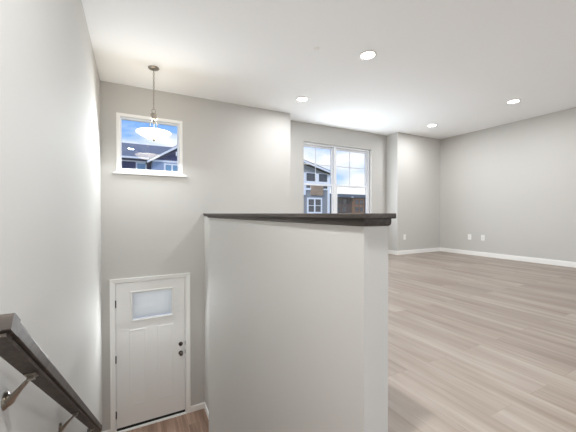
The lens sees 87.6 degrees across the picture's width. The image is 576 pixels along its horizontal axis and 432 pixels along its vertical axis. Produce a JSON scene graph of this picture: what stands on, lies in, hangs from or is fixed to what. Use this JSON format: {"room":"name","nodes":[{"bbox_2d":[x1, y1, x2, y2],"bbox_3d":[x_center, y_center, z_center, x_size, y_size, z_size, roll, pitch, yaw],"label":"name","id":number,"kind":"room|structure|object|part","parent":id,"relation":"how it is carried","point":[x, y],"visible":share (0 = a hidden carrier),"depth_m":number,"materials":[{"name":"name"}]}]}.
{"room":"entryway stairwell","nodes":[
{"label":"entryway stairwell","id":0,"kind":"room"},
{"bbox_2d":[0,0,101,431],"bbox_3d":[-0.439,0.625,-0.072,0.140,4.782,9.469,0,1,-28],"label":"wall","id":1,"kind":"structure","parent":0,"point":[50,131],"depth_m":1.51,"materials":[{"name":"grey paint"}]},
{"bbox_2d":[0,313,101,431],"bbox_3d":[-1.225,1.098,1.701,0.117,1.755,2.331,0,1,-28],"label":"handrail","id":2,"kind":"object","parent":1,"relation":"attached to","point":[18,347],"visible":1,"depth_m":0.93,"materials":[{"name":"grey wood"}]},
{"bbox_3d":[-0.886,0.581,0.947,0.011,0.056,0.056,0,1,-28],"label":"wall plate","id":3,"kind":"part","parent":2,"relation":"part of","materials":[{"name":"silver metal"}]},
{"bbox_3d":[-0.846,0.549,0.950,0.097,0.099,0.043,0,1,-4],"label":"bracket arm","id":4,"kind":"part","parent":2,"relation":"part of","materials":[{"name":"silver metal"}]},
{"bbox_3d":[-1.216,1.139,1.664,0.097,0.099,0.043,0,1,-4],"label":"bracket arm","id":5,"kind":"part","parent":2,"relation":"part of","materials":[{"name":"silver metal"}]},
{"bbox_2d":[127,409,208,431],"bbox_3d":[-1.528,3.044,3.655,1.357,0.120,1.889,0,1,-28],"label":"floor","id":6,"kind":"structure","parent":0,"point":[196,421],"depth_m":4.29,"materials":[{"name":"brown wood"}]},
{"bbox_2d":[100,81,289,430],"bbox_3d":[-1.262,0.583,4.749,2.865,4.782,0.160,0,1,-28],"label":"wall","id":7,"kind":"structure","parent":0,"point":[236,158],"depth_m":4.53,"materials":[{"name":"grey paint"}]},
{"bbox_2d":[113,112,186,176],"bbox_3d":[-1.964,-0.993,4.317,0.956,0.831,0.133,0,1,-28],"label":"window","id":8,"kind":"structure","parent":7,"relation":"in","point":[119,116],"depth_m":4.25,"materials":[{"name":"white paint"}]},
{"bbox_3d":[-1.978,-0.988,4.329,0.766,0.751,0.100,0,1,-28],"label":"frame","id":9,"kind":"part","parent":8,"relation":"part of","materials":[{"name":"white plastic"}]},
{"bbox_3d":[-1.952,-0.595,4.298,0.956,0.036,0.082,0,1,-28],"label":"sill","id":10,"kind":"part","parent":8,"relation":"part of","materials":[{"name":"white paint"}]},
{"bbox_2d":[110,273,190,431],"bbox_3d":[-1.969,1.919,4.355,1.046,2.118,0.223,0,1,-28],"label":"door","id":11,"kind":"structure","parent":7,"relation":"in","point":[150,381],"depth_m":4.30,"materials":[{"name":"white paint"},{"name":"frosted glass"},{"name":"black rubber"}]},
{"bbox_3d":[-2.111,2.124,4.233,0.219,1.073,0.004,0,1,-28],"label":"panel","id":12,"kind":"part","parent":11,"relation":"part of","materials":[{"name":"white paint"}]},
{"bbox_2d":[133,289,170,318],"bbox_3d":[-1.955,1.253,4.335,0.506,0.372,0.008,0,1,-28],"label":"window","id":13,"kind":"structure","parent":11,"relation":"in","point":[147,303],"depth_m":4.32,"materials":[{"name":"white glass"}]},
{"bbox_3d":[-1.794,2.122,4.399,0.214,1.073,0.004,0,1,-28],"label":"panel","id":14,"kind":"part","parent":11,"relation":"part of","materials":[{"name":"white paint"}]},
{"bbox_2d":[204,216,387,431],"bbox_3d":[-0.404,1.493,2.712,0.439,2.997,4.259,0,1,-28],"label":"wall","id":15,"kind":"structure","parent":0,"point":[296,314],"depth_m":1.38,"materials":[{"name":"grey paint"}]},
{"bbox_2d":[102,402,208,431],"bbox_3d":[-1.491,2.941,3.583,1.357,0.088,1.729,0,1,-28],"label":"baseboard","id":16,"kind":"structure","parent":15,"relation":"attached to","point":[199,406],"depth_m":4.58,"materials":[{"name":"white paint"}]},
{"bbox_2d":[203,213,395,226],"bbox_3d":[-0.471,-0.003,2.823,0.477,0.043,3.978,0,1,-28],"label":"wooden ledge","id":17,"kind":"object","parent":15,"relation":"attached to","point":[348,219],"visible":1,"depth_m":1.18,"materials":[{"name":"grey wood"}]},
{"bbox_2d":[82,0,575,139],"bbox_3d":[2.653,-1.844,1.630,7.222,0.120,9.941,0,1,-28],"label":"ceiling","id":18,"kind":"structure","parent":0,"point":[455,66],"depth_m":3.38,"materials":[{"name":"white paint"}]},
{"bbox_2d":[136,65,170,140],"bbox_3d":[-1.631,-1.352,3.650,0.390,0.893,0.390,0,1,-28],"label":"pendant light","id":19,"kind":"object","parent":18,"relation":"hanging from","point":[154,134],"visible":1,"depth_m":3.60,"materials":[{"name":"white glass"}]},
{"bbox_3d":[-1.631,-0.976,3.653,0.390,0.086,0.390,0,1,-28],"label":"lamp shade","id":20,"kind":"part","parent":19,"relation":"part of","materials":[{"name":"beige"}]},
{"bbox_3d":[-1.631,-1.178,3.651,0.072,0.156,0.072,0,1,-28],"label":"stem","id":21,"kind":"part","parent":19,"relation":"part of","materials":[{"name":"silver metal"}]},
{"bbox_3d":[-1.631,-1.530,3.648,0.018,0.478,0.018,0,1,17],"label":"chain","id":22,"kind":"part","parent":19,"relation":"part of","materials":[{"name":"silver metal"}]},
{"bbox_2d":[296,96,308,100],"bbox_3d":[0.221,-1.803,4.635,0.196,0.010,0.196,0,1,-28],"label":"recessed light","id":23,"kind":"object","parent":18,"relation":"in","point":[301,98],"visible":1,"depth_m":4.61,"materials":[{"name":"white"}]},
{"bbox_2d":[359,50,376,59],"bbox_3d":[0.892,-1.793,3.350,0.196,0.010,0.196,0,1,-28],"label":"recessed light","id":24,"kind":"object","parent":18,"relation":"in","point":[368,54],"visible":1,"depth_m":3.33,"materials":[{"name":"white plastic"}]},
{"bbox_2d":[506,99,520,103],"bbox_3d":[3.560,-1.807,4.743,0.196,0.010,0.196,0,1,-28],"label":"recessed light","id":25,"kind":"object","parent":18,"relation":"in","point":[513,100],"visible":1,"depth_m":4.73,"materials":[{"name":"white"}]},
{"bbox_2d":[290,120,392,249],"bbox_3d":[1.069,-0.334,6.225,2.924,2.978,0.352,0,1,-28],"label":"wall","id":26,"kind":"structure","parent":0,"point":[380,147],"depth_m":6.39,"materials":[{"name":"grey paint"}]},
{"bbox_2d":[304,142,368,212],"bbox_3d":[1.048,-0.624,6.292,1.795,1.680,0.170,0,1,-28],"label":"window","id":27,"kind":"structure","parent":26,"relation":"in","point":[333,149],"depth_m":6.28,"materials":[{"name":"white plastic"}]},
{"bbox_2d":[304,148,329,183],"bbox_3d":[0.588,-1.019,6.121,0.680,0.734,0.006,0,1,-28],"label":"grille","id":28,"kind":"object","parent":27,"relation":"attached to","point":[315,164],"depth_m":6.10,"materials":[{"name":"white plastic"}]},
{"bbox_3d":[0.600,-1.019,6.122,0.730,0.806,0.026,0,1,-28],"label":"sash","id":29,"kind":"part","parent":27,"relation":"part of","materials":[{"name":"white plastic"}]},
{"bbox_3d":[0.613,-0.248,6.104,0.730,0.808,0.026,0,1,-28],"label":"sash","id":30,"kind":"part","parent":27,"relation":"part of","materials":[{"name":"white plastic"}]},
{"bbox_2d":[337,152,363,185],"bbox_3d":[1.365,-1.023,6.527,0.790,0.734,0.006,0,1,-28],"label":"grille","id":31,"kind":"object","parent":27,"relation":"attached to","point":[349,167],"depth_m":6.51,"materials":[{"name":"white plastic"}]},
{"bbox_3d":[1.381,-0.252,6.504,0.862,0.808,0.026,0,1,-28],"label":"sash","id":32,"kind":"part","parent":27,"relation":"part of","materials":[{"name":"white plastic"}]},
{"bbox_3d":[1.367,-1.023,6.522,0.862,0.806,0.026,0,1,-28],"label":"sash","id":33,"kind":"part","parent":27,"relation":"part of","materials":[{"name":"white plastic"}]},
{"bbox_2d":[392,132,439,250],"bbox_3d":[2.990,-0.342,6.950,1.433,2.978,0.140,0,1,-28],"label":"wall","id":34,"kind":"structure","parent":0,"point":[416,159],"depth_m":6.82,"materials":[{"name":"grey paint"}]},
{"bbox_2d":[388,247,439,254],"bbox_3d":[2.938,0.802,7.033,1.433,0.088,0.346,0,1,-28],"label":"baseboard","id":35,"kind":"structure","parent":34,"relation":"attached to","point":[402,252],"depth_m":6.78,"materials":[{"name":"white paint"}]},
{"bbox_2d":[388,251,575,431],"bbox_3d":[2.660,1.044,1.647,6.942,0.300,9.641,0,1,-28],"label":"floor","id":36,"kind":"structure","parent":0,"point":[476,343],"depth_m":2.08,"materials":[{"name":"beige wood"}]},
{"bbox_2d":[440,107,575,261],"bbox_3d":[5.842,-0.311,3.189,0.140,2.978,9.449,0,1,-28],"label":"wall","id":37,"kind":"structure","parent":0,"point":[513,184],"depth_m":5.81,"materials":[{"name":"grey paint"}]},
{"bbox_2d":[440,247,575,267],"bbox_3d":[4.638,0.816,5.339,0.014,0.088,4.259,0,1,-28],"label":"baseboard","id":38,"kind":"structure","parent":37,"relation":"attached to","point":[493,255],"depth_m":5.83,"materials":[{"name":"white paint"}]},
{"label":"outside","id":39,"kind":"structure","parent":0,"visible":0},
{"bbox_3d":[-7.044,2.575,78.329,220.000,0.200,134.659,0,1,-28],"label":"ground","id":40,"kind":"structure","parent":39,"visible":0},
{"bbox_2d":[122,143,176,170],"bbox_3d":[-20.335,-2.885,33.727,20.000,11.534,12.340,0,1,-28],"label":"townhouse","id":41,"kind":"structure","parent":40,"relation":"on","point":[134,156],"depth_m":32.02,"materials":[{"name":"blue"}]},
{"bbox_3d":[-15.785,-4.663,32.318,0.910,2.050,0.015,0,1,-28],"label":"pane","id":42,"kind":"part","parent":41,"relation":"part of","materials":[{"name":"blue glass"}]},
{"bbox_3d":[-11.452,-6.401,31.585,6.100,2.120,0.290,0,1,-28],"label":"gable trim","id":43,"kind":"part","parent":41,"relation":"part of","materials":[{"name":"white wood"}]},
{"bbox_3d":[-11.769,-4.510,31.596,2.210,1.740,0.015,0,1,-28],"label":"pane","id":44,"kind":"part","parent":41,"relation":"part of","materials":[{"name":"blue glass"}]},
{"bbox_2d":[304,160,329,212],"bbox_3d":[-2.846,-1.948,35.784,12.700,9.594,11.100,0,1,-28],"label":"house","id":45,"kind":"structure","parent":40,"relation":"on","point":[316,198],"depth_m":33.11,"materials":[{"name":"grey siding"},{"name":"dark grey shingle"},{"name":"white trim paint"}]},
{"bbox_3d":[2.509,-4.238,32.850,1.240,0.930,0.015,0,1,-28],"label":"pane","id":46,"kind":"part","parent":45,"relation":"part of","materials":[{"name":"grey glass"}]},
{"bbox_3d":[2.933,-1.145,33.097,1.780,1.550,0.015,0,1,-28],"label":"pane","id":47,"kind":"part","parent":45,"relation":"part of","materials":[{"name":"grey glass"}]},
{"bbox_3d":[3.211,-2.896,33.163,1.580,1.180,0.140,0,1,-28],"label":"stone panel","id":48,"kind":"part","parent":45,"relation":"part of","materials":[{"name":"brown stone"}]},
{"bbox_3d":[3.905,-4.246,33.579,1.190,0.930,0.015,0,1,-28],"label":"pane","id":49,"kind":"part","parent":45,"relation":"part of","materials":[{"name":"grey glass"}]},
{"bbox_2d":[330,193,364,212],"bbox_3d":[17.771,-1.745,83.692,43.000,8.304,14.060,0,1,-28],"label":"apartment building","id":50,"kind":"structure","parent":40,"relation":"on","point":[346,203],"depth_m":75.67,"materials":[{"name":"brown brick"}]}
]}

